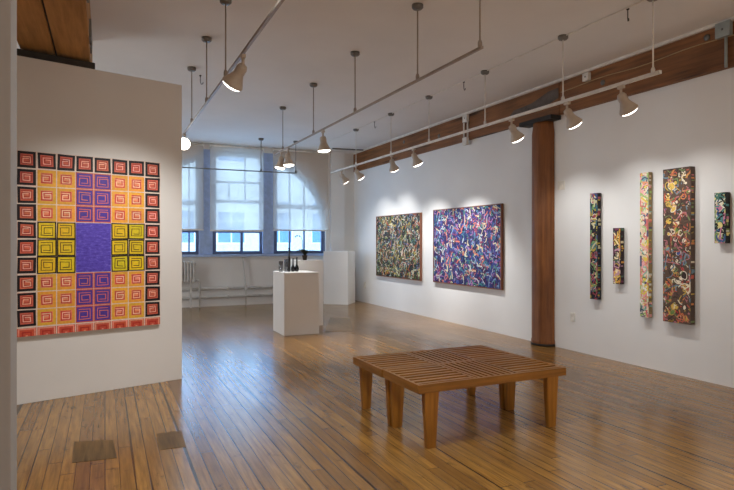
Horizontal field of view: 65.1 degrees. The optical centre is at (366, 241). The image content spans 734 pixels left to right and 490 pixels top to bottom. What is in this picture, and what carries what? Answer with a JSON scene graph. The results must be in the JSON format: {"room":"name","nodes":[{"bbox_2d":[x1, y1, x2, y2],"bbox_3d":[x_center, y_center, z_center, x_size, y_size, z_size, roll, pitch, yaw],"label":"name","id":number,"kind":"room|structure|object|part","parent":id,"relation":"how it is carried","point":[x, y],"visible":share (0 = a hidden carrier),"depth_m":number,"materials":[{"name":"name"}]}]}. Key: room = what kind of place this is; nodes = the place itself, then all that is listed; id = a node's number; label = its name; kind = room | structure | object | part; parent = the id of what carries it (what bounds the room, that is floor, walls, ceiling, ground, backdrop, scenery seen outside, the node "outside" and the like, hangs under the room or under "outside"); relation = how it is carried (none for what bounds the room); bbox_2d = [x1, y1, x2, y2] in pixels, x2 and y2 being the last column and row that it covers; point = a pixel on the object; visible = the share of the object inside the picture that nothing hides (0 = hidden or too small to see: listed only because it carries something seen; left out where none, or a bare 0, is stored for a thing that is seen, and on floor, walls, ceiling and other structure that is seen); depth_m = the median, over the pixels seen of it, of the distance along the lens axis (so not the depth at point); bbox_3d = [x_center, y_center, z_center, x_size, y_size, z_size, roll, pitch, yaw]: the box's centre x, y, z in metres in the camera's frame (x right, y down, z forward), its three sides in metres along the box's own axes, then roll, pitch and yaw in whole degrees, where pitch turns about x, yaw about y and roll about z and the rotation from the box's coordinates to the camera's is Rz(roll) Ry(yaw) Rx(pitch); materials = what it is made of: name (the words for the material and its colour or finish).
{"room":"art gallery","nodes":[
{"label":"art gallery","id":0,"kind":"room"},
{"bbox_2d":[0,0,16,489],"bbox_3d":[-2.426,-0.380,0.917,3.200,3.660,0.120,0,0,-24],"label":"wall","id":1,"kind":"structure","parent":0,"point":[8,8],"depth_m":1.52,"materials":[{"name":"grey paint"}]},
{"bbox_2d":[17,55,181,404],"bbox_3d":[-3.575,-0.105,4.822,4.102,3.110,0.160,0,0,-40],"label":"wall partition","id":2,"kind":"structure","parent":0,"point":[62,108],"depth_m":5.60,"materials":[{"name":"paint"}]},
{"bbox_2d":[17,150,159,336],"bbox_3d":[-2.618,0.014,5.499,1.276,1.656,0.043,0,0,-40],"label":"painting","id":3,"kind":"object","parent":2,"relation":"attached to","point":[88,227],"visible":0.99,"depth_m":5.44,"materials":[{"name":"paint"}]},
{"bbox_3d":[-2.606,0.052,5.484,0.311,0.464,0.004,0,0,-40],"label":"panel","id":4,"kind":"part","parent":3,"relation":"part of","materials":[{"name":"purple paint"}]},
{"bbox_2d":[182,142,353,307],"bbox_3d":[-4.743,-0.380,12.581,10.200,3.660,0.350,0,0,-24],"label":"wall","id":5,"kind":"structure","parent":0,"point":[211,271],"depth_m":13.34,"materials":[{"name":"painted plaster"}]},
{"bbox_2d":[182,156,198,254],"bbox_3d":[-4.357,-0.841,12.680,1.264,2.242,0.090,0,0,-24],"label":"window","id":6,"kind":"structure","parent":5,"relation":"in","point":[196,232],"depth_m":12.86,"materials":[{"name":"paint"}]},
{"bbox_3d":[-4.357,-0.245,12.680,1.114,0.070,0.070,0,0,-24],"label":"rail","id":7,"kind":"part","parent":6,"relation":"part of","materials":[{"name":"paint"}]},
{"bbox_2d":[182,143,203,230],"bbox_3d":[-4.161,-1.230,12.596,1.137,1.950,0.105,0,0,-24],"label":"roller blind","id":8,"kind":"object","parent":6,"relation":"attached to","point":[196,161],"visible":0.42,"depth_m":12.71,"materials":[{"name":"white fabric"}]},
{"bbox_2d":[199,149,212,254],"bbox_3d":[-3.655,-0.900,12.983,0.295,2.360,0.220,0,0,-24],"label":"window post","id":9,"kind":"object","parent":5,"relation":"attached to","point":[206,236],"visible":0.6,"depth_m":12.89,"materials":[{"name":"paint"}]},
{"bbox_2d":[213,151,261,253],"bbox_3d":[-2.987,-0.900,13.304,1.153,2.360,0.090,0,0,-24],"label":"window","id":10,"kind":"structure","parent":5,"relation":"in","point":[241,251],"depth_m":13.28,"materials":[{"name":"paint"}]},
{"bbox_2d":[209,143,263,231],"bbox_3d":[-2.971,-1.222,13.138,1.235,1.965,0.105,0,0,-24],"label":"roller blind","id":11,"kind":"object","parent":10,"relation":"attached to","point":[259,190],"visible":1,"depth_m":13.11,"materials":[{"name":"white fabric"}]},
{"bbox_3d":[-2.987,-1.375,13.304,1.003,0.050,0.070,0,0,-24],"label":"rail","id":12,"kind":"part","parent":10,"relation":"part of","materials":[{"name":"paint"}]},
{"bbox_3d":[-2.987,-0.930,13.304,1.003,0.080,0.070,0,0,-24],"label":"rail","id":13,"kind":"part","parent":10,"relation":"part of","materials":[{"name":"paint"}]},
{"bbox_3d":[-2.987,-0.245,13.304,1.003,0.070,0.070,0,0,-24],"label":"rail","id":14,"kind":"part","parent":10,"relation":"part of","materials":[{"name":"paint"}]},
{"bbox_2d":[242,257,247,304],"bbox_3d":[-2.797,0.899,13.181,0.151,1.102,0.076,0,0,41],"label":"riser pipe","id":15,"kind":"object","parent":5,"relation":"attached to","point":[245,285],"visible":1,"depth_m":13.15,"materials":[{"name":"metal"}]},
{"bbox_2d":[182,253,323,256],"bbox_3d":[-2.944,0.305,13.214,4.400,0.050,0.190,0,0,-24],"label":"window sill","id":16,"kind":"structure","parent":5,"relation":"attached to","point":[312,254],"depth_m":13.17,"materials":[{"name":"paint"}]},
{"bbox_2d":[182,284,323,290],"bbox_3d":[-3.652,1.050,12.838,6.400,0.080,0.083,0,0,-24],"label":"pipe","id":17,"kind":"object","parent":5,"relation":"attached to","point":[227,287],"visible":0.25,"depth_m":13.01,"materials":[{"name":"metal"}]},
{"bbox_2d":[182,292,323,299],"bbox_3d":[-3.652,1.240,12.838,6.400,0.080,0.083,0,0,-24],"label":"pipe","id":18,"kind":"object","parent":5,"relation":"attached to","point":[253,295],"visible":0.27,"depth_m":13.05,"materials":[{"name":"metal"}]},
{"bbox_2d":[262,153,273,253],"bbox_3d":[-2.360,-0.900,13.573,0.263,2.360,0.220,0,0,-24],"label":"window post","id":19,"kind":"object","parent":5,"relation":"attached to","point":[268,234],"visible":0.83,"depth_m":13.47,"materials":[{"name":"paint"}]},
{"bbox_2d":[274,159,324,253],"bbox_3d":[-1.612,-0.847,13.931,1.340,2.253,0.090,0,0,-24],"label":"window","id":20,"kind":"structure","parent":5,"relation":"in","point":[322,233],"depth_m":13.84,"materials":[{"name":"paint"}]},
{"bbox_3d":[-1.637,-0.840,13.919,1.134,0.100,0.070,0,0,-24],"label":"rail","id":21,"kind":"part","parent":20,"relation":"part of","materials":[{"name":"paint"}]},
{"bbox_2d":[272,148,328,230],"bbox_3d":[-1.583,-1.232,13.771,1.405,1.945,0.105,0,0,-24],"label":"roller blind","id":22,"kind":"object","parent":20,"relation":"attached to","point":[301,152],"visible":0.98,"depth_m":13.76,"materials":[{"name":"white fabric"}]},
{"bbox_2d":[330,152,343,250],"bbox_3d":[-0.742,-0.380,14.206,0.357,3.660,0.110,0,0,-24],"label":"wall","id":23,"kind":"structure","parent":0,"point":[336,158],"depth_m":14.14,"materials":[{"name":"paint"}]},
{"bbox_2d":[17,300,733,489],"bbox_3d":[-0.657,1.499,3.734,10.300,0.102,19.740,0,0,-24],"label":"floor","id":24,"kind":"structure","parent":0,"point":[253,406],"depth_m":4.54,"materials":[{"name":"brown wood"}]},
{"bbox_2d":[182,261,200,307],"bbox_3d":[-4.163,0.935,12.499,1.058,1.030,0.140,0,0,-24],"label":"radiator","id":25,"kind":"object","parent":24,"relation":"on","point":[187,267],"visible":0.28,"depth_m":12.57,"materials":[{"name":"metal"}]},
{"bbox_2d":[273,270,318,335],"bbox_3d":[-1.151,0.964,9.278,0.570,0.972,0.640,0,0,-24],"label":"pedestal","id":26,"kind":"object","parent":24,"relation":"on","point":[295,294],"visible":0.98,"depth_m":9.00,"materials":[{"name":"paint"}]},
{"bbox_2d":[287,248,290,271],"bbox_3d":[-1.256,0.286,9.263,0.052,0.384,0.052,0,0,-24],"label":"bottle","id":27,"kind":"object","parent":26,"relation":"on","point":[288,259],"visible":1,"depth_m":9.25,"materials":[{"name":"black glass"}]},
{"bbox_2d":[291,258,294,271],"bbox_3d":[-1.196,0.371,9.290,0.068,0.214,0.068,0,0,-24],"label":"bottle","id":28,"kind":"object","parent":26,"relation":"on","point":[292,266],"visible":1,"depth_m":9.27,"materials":[{"name":"black glass"}]},
{"bbox_2d":[295,257,298,271],"bbox_3d":[-1.137,0.363,9.317,0.068,0.229,0.068,0,0,-24],"label":"bottle","id":29,"kind":"object","parent":26,"relation":"on","point":[296,266],"visible":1,"depth_m":9.30,"materials":[{"name":"black glass"}]},
{"bbox_2d":[291,259,322,325],"bbox_3d":[-1.087,0.882,10.120,0.495,1.135,0.480,0,0,-24],"label":"pedestal","id":30,"kind":"object","parent":24,"relation":"on","point":[314,265],"visible":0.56,"depth_m":9.98,"materials":[{"name":"paint"}]},
{"bbox_2d":[295,235,313,259],"bbox_3d":[-1.101,0.096,10.020,0.337,0.438,0.383,0,0,-24],"label":"potted orchid","id":31,"kind":"object","parent":30,"relation":"on","point":[304,256],"visible":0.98,"depth_m":9.98,"materials":[{"name":"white plant"}]},
{"bbox_2d":[324,251,354,304],"bbox_3d":[-0.650,0.833,13.622,0.600,1.235,0.580,0,0,16],"label":"pedestal","id":32,"kind":"object","parent":24,"relation":"on","point":[339,266],"visible":1,"depth_m":13.36,"materials":[{"name":"paint"}]},
{"bbox_2d":[353,345,516,425],"bbox_3d":[0.608,1.222,5.024,1.352,0.455,0.553,0,0,-25],"label":"slatted bench","id":33,"kind":"object","parent":24,"relation":"on","point":[369,365],"visible":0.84,"depth_m":4.98,"materials":[{"name":"brown wood"}]},
{"bbox_3d":[-0.008,1.236,5.008,0.122,0.429,0.052,0,0,-25],"label":"leg","id":34,"kind":"part","parent":33,"relation":"part of","materials":[{"name":"brown wood"}]},
{"bbox_3d":[0.007,1.026,4.741,0.024,0.062,0.505,0,0,-25],"label":"rail","id":35,"kind":"part","parent":33,"relation":"part of","materials":[{"name":"brown wood"}]},
{"bbox_3d":[0.204,1.236,4.559,0.122,0.429,0.052,0,0,-25],"label":"leg","id":36,"kind":"part","parent":33,"relation":"part of","materials":[{"name":"brown wood"}]},
{"bbox_3d":[0.443,1.020,4.946,0.026,0.050,0.505,0,0,-25],"label":"cross rail","id":37,"kind":"part","parent":33,"relation":"part of","materials":[{"name":"brown wood"}]},
{"bbox_3d":[0.798,1.020,5.113,0.026,0.050,0.505,0,0,-25],"label":"cross rail","id":38,"kind":"part","parent":33,"relation":"part of","materials":[{"name":"brown wood"}]},
{"bbox_3d":[0.992,1.236,5.479,0.122,0.429,0.052,0,0,-25],"label":"leg","id":39,"kind":"part","parent":33,"relation":"part of","materials":[{"name":"brown wood"}]},
{"bbox_3d":[1.209,1.026,5.306,0.024,0.062,0.505,0,0,-25],"label":"rail","id":40,"kind":"part","parent":33,"relation":"part of","materials":[{"name":"brown wood"}]},
{"bbox_3d":[1.204,1.236,5.029,0.122,0.429,0.052,0,0,-25],"label":"leg","id":41,"kind":"part","parent":33,"relation":"part of","materials":[{"name":"brown wood"}]},
{"bbox_2d":[383,355,565,448],"bbox_3d":[0.851,1.222,4.522,1.352,0.455,0.553,0,0,-25],"label":"slatted bench","id":42,"kind":"object","parent":24,"relation":"on","point":[428,381],"visible":1,"depth_m":4.45,"materials":[{"name":"brown wood"}]},
{"bbox_3d":[0.235,1.236,4.507,0.122,0.429,0.052,0,0,-25],"label":"leg","id":43,"kind":"part","parent":42,"relation":"part of","materials":[{"name":"brown wood"}]},
{"bbox_3d":[0.250,1.026,4.239,0.024,0.062,0.505,0,0,-25],"label":"rail","id":44,"kind":"part","parent":42,"relation":"part of","materials":[{"name":"brown wood"}]},
{"bbox_3d":[0.446,1.236,4.057,0.122,0.429,0.052,0,0,-25],"label":"leg","id":45,"kind":"part","parent":42,"relation":"part of","materials":[{"name":"brown wood"}]},
{"bbox_3d":[0.686,1.020,4.444,0.026,0.050,0.505,0,0,-25],"label":"cross rail","id":46,"kind":"part","parent":42,"relation":"part of","materials":[{"name":"brown wood"}]},
{"bbox_3d":[1.040,1.020,4.611,0.026,0.050,0.505,0,0,-25],"label":"cross rail","id":47,"kind":"part","parent":42,"relation":"part of","materials":[{"name":"brown wood"}]},
{"bbox_3d":[1.234,1.236,4.977,0.122,0.429,0.052,0,0,-25],"label":"leg","id":48,"kind":"part","parent":42,"relation":"part of","materials":[{"name":"brown wood"}]},
{"bbox_3d":[1.452,1.026,4.805,0.024,0.062,0.505,0,0,-25],"label":"rail","id":49,"kind":"part","parent":42,"relation":"part of","materials":[{"name":"brown wood"}]},
{"bbox_3d":[1.446,1.236,4.528,0.122,0.429,0.052,0,0,-25],"label":"leg","id":50,"kind":"part","parent":42,"relation":"part of","materials":[{"name":"brown wood"}]},
{"bbox_2d":[531,121,554,346],"bbox_3d":[2.513,-0.113,8.134,0.384,3.125,0.384,0,0,-24],"label":"column","id":51,"kind":"structure","parent":24,"relation":"on","point":[543,183],"depth_m":7.97,"materials":[{"name":"wood"}]},
{"bbox_2d":[17,0,733,153],"bbox_3d":[-0.699,-2.285,3.825,10.300,0.150,19.940,0,0,-24],"label":"ceiling","id":52,"kind":"structure","parent":0,"point":[305,42],"depth_m":6.71,"materials":[{"name":"paint"}]},
{"bbox_2d":[17,0,94,68],"bbox_3d":[-0.656,-1.935,0.305,0.768,0.541,12.900,0,0,-24],"label":"timber beam","id":53,"kind":"structure","parent":52,"relation":"attached to","point":[58,31],"depth_m":4.80,"materials":[{"name":"wood"}]},
{"bbox_3d":[-2.974,-1.696,5.391,0.740,0.063,0.220,0,0,-40],"label":"plate","id":54,"kind":"part","parent":53,"relation":"part of","materials":[{"name":"metal"}]},
{"bbox_2d":[182,0,284,136],"bbox_3d":[-1.143,-1.852,4.919,0.108,0.716,7.500,0,0,-24],"label":"track","id":55,"kind":"object","parent":52,"relation":"hanging from","point":[206,39],"visible":0.89,"depth_m":5.23,"materials":[{"name":"metal"}]},
{"bbox_2d":[182,134,190,149],"bbox_3d":[-2.513,-1.368,7.860,0.178,0.241,0.238,0,0,-24],"label":"track spotlight","id":56,"kind":"object","parent":55,"relation":"attached to","point":[186,144],"visible":0.77,"depth_m":7.78,"materials":[{"name":"white metal"}]},
{"bbox_3d":[-2.220,-1.860,7.285,0.034,0.690,0.036,0,0,-24],"label":"rod","id":57,"kind":"part","parent":55,"relation":"part of","materials":[{"name":"metal"}]},
{"bbox_3d":[-1.735,-1.860,6.220,0.034,0.690,0.036,0,0,-24],"label":"rod","id":58,"kind":"part","parent":55,"relation":"part of","materials":[{"name":"metal"}]},
{"bbox_3d":[-1.288,-1.860,5.238,0.034,0.690,0.036,0,0,-24],"label":"rod","id":59,"kind":"part","parent":55,"relation":"part of","materials":[{"name":"metal"}]},
{"bbox_2d":[222,54,246,91],"bbox_3d":[-1.068,-1.349,4.619,0.184,0.278,0.209,0,0,-24],"label":"track spotlight","id":60,"kind":"object","parent":55,"relation":"attached to","point":[233,80],"visible":1,"depth_m":4.57,"materials":[{"name":"white metal"}]},
{"bbox_2d":[182,138,296,173],"bbox_3d":[-3.537,-1.852,11.685,4.454,0.717,0.108,0,0,-24],"label":"track","id":61,"kind":"object","parent":52,"relation":"hanging from","point":[260,139],"visible":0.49,"depth_m":12.22,"materials":[{"name":"grey metal"}]},
{"bbox_3d":[-3.552,-1.505,11.678,4.420,0.023,0.026,0,0,-24],"label":"rail","id":62,"kind":"part","parent":61,"relation":"part of","materials":[{"name":"grey metal"}]},
{"bbox_3d":[-1.559,-1.860,12.586,0.036,0.690,0.034,0,0,-24],"label":"rod","id":63,"kind":"part","parent":61,"relation":"part of","materials":[{"name":"grey metal"}]},
{"bbox_2d":[332,148,362,150],"bbox_3d":[-0.452,-2.190,13.595,0.758,0.032,0.048,0,0,-17],"label":"conduit","id":64,"kind":"object","parent":52,"relation":"attached to","point":[332,148],"visible":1,"depth_m":13.58,"materials":[{"name":"grey metal"}]},
{"bbox_2d":[274,0,482,154],"bbox_3d":[-0.345,-1.852,7.148,0.108,0.716,6.004,0,0,-24],"label":"track","id":65,"kind":"object","parent":52,"relation":"hanging from","point":[417,6],"visible":1,"depth_m":5.69,"materials":[{"name":"metal"}]},
{"bbox_2d":[275,151,284,169],"bbox_3d":[-1.434,-1.342,9.488,0.179,0.294,0.179,0,0,-24],"label":"track spotlight","id":66,"kind":"object","parent":65,"relation":"attached to","point":[279,165],"visible":0.98,"depth_m":9.45,"materials":[{"name":"white metal"}]},
{"bbox_3d":[-1.422,-1.318,9.488,0.179,0.187,0.179,8,0,3],"label":"lamp shade","id":67,"kind":"part","parent":66,"relation":"part of","materials":[{"name":"white metal"}]},
{"bbox_3d":[-1.378,-1.860,9.416,0.034,0.690,0.036,0,0,-24],"label":"rod","id":68,"kind":"part","parent":65,"relation":"part of","materials":[{"name":"metal"}]},
{"bbox_2d":[283,148,293,166],"bbox_3d":[-1.245,-1.342,9.146,0.178,0.293,0.178,0,0,-24],"label":"track spotlight","id":69,"kind":"object","parent":65,"relation":"attached to","point":[288,162],"visible":1,"depth_m":9.11,"materials":[{"name":"white metal"}]},
{"bbox_3d":[-1.251,-1.317,9.148,0.179,0.187,0.179,-4,-2,20],"label":"lamp shade","id":70,"kind":"part","parent":69,"relation":"part of","materials":[{"name":"white metal"}]},
{"bbox_3d":[-0.748,-1.860,8.033,0.034,0.690,0.036,0,0,-24],"label":"rod","id":71,"kind":"part","parent":65,"relation":"part of","materials":[{"name":"metal"}]},
{"bbox_2d":[317,130,330,152],"bbox_3d":[-0.575,-1.342,7.695,0.179,0.294,0.179,0,0,-24],"label":"track spotlight","id":72,"kind":"object","parent":65,"relation":"attached to","point":[323,147],"visible":1,"depth_m":7.64,"materials":[{"name":"white metal"}]},
{"bbox_3d":[-0.581,-1.317,7.688,0.179,0.187,0.179,0,6,44],"label":"lamp shade","id":73,"kind":"part","parent":72,"relation":"part of","materials":[{"name":"white metal"}]},
{"bbox_3d":[-0.139,-1.860,6.695,0.034,0.690,0.036,0,0,-24],"label":"rod","id":74,"kind":"part","parent":65,"relation":"part of","materials":[{"name":"metal"}]},
{"bbox_3d":[0.471,-1.860,5.357,0.034,0.690,0.036,0,0,-24],"label":"rod","id":75,"kind":"part","parent":65,"relation":"part of","materials":[{"name":"metal"}]},
{"bbox_3d":[0.877,-1.860,4.466,0.034,0.690,0.036,0,0,-24],"label":"rod","id":76,"kind":"part","parent":65,"relation":"part of","materials":[{"name":"metal"}]},
{"bbox_2d":[327,0,645,142],"bbox_3d":[1.269,-2.202,7.996,0.014,0.012,10.500,0,0,-24],"label":"cable","id":77,"kind":"object","parent":52,"relation":"attached to","point":[642,0],"visible":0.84,"depth_m":6.77,"materials":[{"name":"white metal"}]},
{"bbox_2d":[330,0,661,172],"bbox_3d":[0.906,-1.850,8.792,0.108,0.720,8.150,0,0,-24],"label":"track","id":78,"kind":"object","parent":52,"relation":"hanging from","point":[562,37],"visible":1,"depth_m":6.34,"materials":[{"name":"white metal"}]},
{"bbox_2d":[340,170,348,183],"bbox_3d":[-0.481,-1.348,12.012,0.207,0.281,0.176,0,0,-24],"label":"track spotlight","id":79,"kind":"object","parent":78,"relation":"attached to","point":[344,180],"visible":1,"depth_m":11.95,"materials":[{"name":"white metal"}]},
{"bbox_2d":[354,166,364,179],"bbox_3d":[-0.156,-1.348,11.306,0.210,0.281,0.179,0,0,-24],"label":"track spotlight","id":80,"kind":"object","parent":78,"relation":"attached to","point":[359,176],"visible":1,"depth_m":11.25,"materials":[{"name":"white metal"}]},
{"bbox_2d":[389,155,398,171],"bbox_3d":[0.457,-1.345,9.930,0.193,0.287,0.176,0,0,-24],"label":"track spotlight","id":81,"kind":"object","parent":78,"relation":"attached to","point":[393,167],"visible":1,"depth_m":9.86,"materials":[{"name":"white metal"}]},
{"bbox_2d":[411,148,422,166],"bbox_3d":[0.809,-1.344,9.187,0.174,0.290,0.184,0,0,24],"label":"track spotlight","id":82,"kind":"object","parent":78,"relation":"attached to","point":[416,161],"visible":1,"depth_m":9.13,"materials":[{"name":"white metal"}]},
{"bbox_3d":[1.525,-1.860,7.433,0.034,0.690,0.036,0,0,-24],"label":"rod","id":83,"kind":"part","parent":78,"relation":"part of","materials":[{"name":"white metal"}]},
{"bbox_3d":[0.906,-1.505,8.792,0.034,0.031,8.150,0,0,-24],"label":"rail","id":84,"kind":"part","parent":78,"relation":"part of","materials":[{"name":"white metal"}]},
{"bbox_2d":[509,118,524,142],"bbox_3d":[1.808,-1.346,6.985,0.204,0.286,0.179,0,0,-24],"label":"track spotlight","id":85,"kind":"object","parent":78,"relation":"attached to","point":[516,136],"visible":1,"depth_m":6.93,"materials":[{"name":"white metal"}]},
{"bbox_3d":[2.102,-1.860,6.167,0.034,0.690,0.036,0,0,-24],"label":"rod","id":86,"kind":"part","parent":78,"relation":"part of","materials":[{"name":"white metal"}]},
{"bbox_2d":[563,101,582,128],"bbox_3d":[2.194,-1.347,6.146,0.209,0.283,0.179,0,0,-24],"label":"track spotlight","id":87,"kind":"object","parent":78,"relation":"attached to","point":[573,121],"visible":1,"depth_m":6.09,"materials":[{"name":"white metal"}]},
{"bbox_2d":[617,85,637,115],"bbox_3d":[2.485,-1.347,5.506,0.209,0.283,0.179,0,0,-24],"label":"track spotlight","id":88,"kind":"object","parent":78,"relation":"attached to","point":[627,107],"visible":1,"depth_m":5.46,"materials":[{"name":"white metal"}]},
{"bbox_3d":[2.564,-1.860,5.154,0.034,0.690,0.036,0,0,-24],"label":"rod","id":89,"kind":"part","parent":78,"relation":"part of","materials":[{"name":"white metal"}]},
{"bbox_2d":[354,67,733,387],"bbox_3d":[3.763,-0.380,5.803,0.300,3.660,19.840,0,0,-24],"label":"wall","id":90,"kind":"structure","parent":0,"point":[690,122],"depth_m":7.33,"materials":[{"name":"paint"}]},
{"bbox_2d":[376,212,421,280],"bbox_3d":[0.643,0.092,12.209,0.045,1.343,2.013,0,0,-24],"label":"painting","id":91,"kind":"object","parent":90,"relation":"attached to","point":[398,237],"visible":1,"depth_m":12.08,"materials":[{"name":"multicoloured paint"}]},
{"bbox_2d":[433,203,502,289],"bbox_3d":[1.688,0.075,9.915,0.045,1.354,2.045,0,0,-24],"label":"painting","id":92,"kind":"object","parent":90,"relation":"attached to","point":[467,241],"visible":1,"depth_m":9.76,"materials":[{"name":"multicoloured paint"}]},
{"bbox_2d":[352,16,733,154],"bbox_3d":[3.653,-2.193,5.610,0.100,0.036,19.180,0,0,-24],"label":"trim","id":93,"kind":"structure","parent":90,"relation":"attached to","point":[711,26],"depth_m":7.56,"materials":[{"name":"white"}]},
{"bbox_2d":[353,21,733,171],"bbox_3d":[3.719,-1.940,5.645,0.450,0.530,19.190,0,0,-24],"label":"timber beam","id":94,"kind":"structure","parent":90,"relation":"in","point":[700,54],"depth_m":7.40,"materials":[{"name":"brown wood"}]},
{"bbox_2d":[462,114,468,145],"bbox_3d":[1.682,-1.915,9.820,0.055,0.520,0.142,0,0,-24],"label":"junction box","id":95,"kind":"object","parent":94,"relation":"attached to","point":[465,118],"visible":0.98,"depth_m":9.78,"materials":[{"name":"white metal"}]},
{"bbox_3d":[2.560,-1.706,8.189,0.450,0.061,0.660,0,0,-24],"label":"cap plate","id":96,"kind":"part","parent":94,"relation":"part of","materials":[{"name":"metal"}]},
{"bbox_2d":[582,72,590,81],"bbox_3d":[2.807,-2.110,7.355,0.052,0.100,0.100,0,0,-24],"label":"junction box","id":97,"kind":"object","parent":94,"relation":"attached to","point":[586,76],"visible":1,"depth_m":7.32,"materials":[{"name":"white metal"}]},
{"bbox_2d":[715,19,732,67],"bbox_3d":[3.544,-1.958,5.714,0.052,0.455,0.150,0,0,-24],"label":"junction box","id":98,"kind":"object","parent":94,"relation":"attached to","point":[724,29],"visible":1,"depth_m":5.69,"materials":[{"name":"grey metal"}]},
{"bbox_2d":[557,181,564,189],"bbox_3d":[2.652,-0.772,7.859,0.016,0.120,0.130,0,0,-24],"label":"wall switch","id":99,"kind":"object","parent":90,"relation":"attached to","point":[560,184],"visible":1,"depth_m":7.85,"materials":[{"name":"beige plastic"}]},
{"bbox_2d":[570,312,574,321],"bbox_3d":[2.740,1.000,7.666,0.016,0.120,0.075,0,0,-24],"label":"wall outlet","id":100,"kind":"object","parent":90,"relation":"attached to","point":[572,315],"visible":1,"depth_m":7.66,"materials":[{"name":"beige plastic"}]},
{"bbox_2d":[590,193,600,299],"bbox_3d":[2.891,0.054,7.268,0.071,1.337,0.124,0,0,-24],"label":"painting","id":101,"kind":"object","parent":90,"relation":"attached to","point":[595,198],"visible":1,"depth_m":7.23,"materials":[{"name":"paint"}]},
{"bbox_2d":[613,228,623,283],"bbox_3d":[3.040,0.169,6.942,0.071,0.675,0.113,0,0,-24],"label":"painting","id":102,"kind":"object","parent":90,"relation":"attached to","point":[618,233],"visible":1,"depth_m":6.90,"materials":[{"name":"paint"}]},
{"bbox_2d":[640,172,651,317],"bbox_3d":[3.201,0.033,6.588,0.071,1.655,0.116,0,0,-24],"label":"painting","id":103,"kind":"object","parent":90,"relation":"attached to","point":[646,177],"visible":1,"depth_m":6.55,"materials":[{"name":"paint"}]},
{"bbox_2d":[663,166,694,324],"bbox_3d":[3.368,0.038,6.209,0.082,1.668,0.329,0,0,-24],"label":"painting","id":104,"kind":"object","parent":90,"relation":"attached to","point":[678,183],"visible":1,"depth_m":6.16,"materials":[{"name":"paint"}]},
{"bbox_2d":[714,192,729,242],"bbox_3d":[3.568,-0.241,5.771,0.081,0.508,0.115,0,0,-24],"label":"painting","id":105,"kind":"object","parent":90,"relation":"attached to","point":[722,199],"visible":1,"depth_m":5.73,"materials":[{"name":"paint"}]},
{"label":"outside","id":106,"kind":"structure","parent":0,"visible":0},
{"bbox_2d":[182,157,319,250],"bbox_3d":[-4.643,0.950,24.660,32.000,17.000,0.750,0,0,-24],"label":"building","id":107,"kind":"structure","parent":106,"point":[224,241],"depth_m":24.32,"materials":[{"name":"stone"}]},
{"bbox_3d":[-7.527,-0.850,23.151,1.080,1.740,0.015,0,0,-24],"label":"pane","id":108,"kind":"part","parent":107,"relation":"part of","materials":[{"name":"clear glass"}]},
{"bbox_3d":[-5.661,-4.250,24.001,1.080,1.740,0.015,0,0,-24],"label":"pane","id":109,"kind":"part","parent":107,"relation":"part of","materials":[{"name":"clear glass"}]},
{"bbox_3d":[-5.661,-0.850,24.001,1.080,1.740,0.015,0,0,-24],"label":"pane","id":110,"kind":"part","parent":107,"relation":"part of","materials":[{"name":"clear glass"}]},
{"bbox_3d":[-3.796,-0.850,24.851,1.080,1.740,0.015,0,0,-24],"label":"pane","id":111,"kind":"part","parent":107,"relation":"part of","materials":[{"name":"clear glass"}]},
{"bbox_3d":[-1.930,-0.850,25.701,1.080,1.740,0.015,0,0,-24],"label":"pane","id":112,"kind":"part","parent":107,"relation":"part of","materials":[{"name":"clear glass"}]}
]}

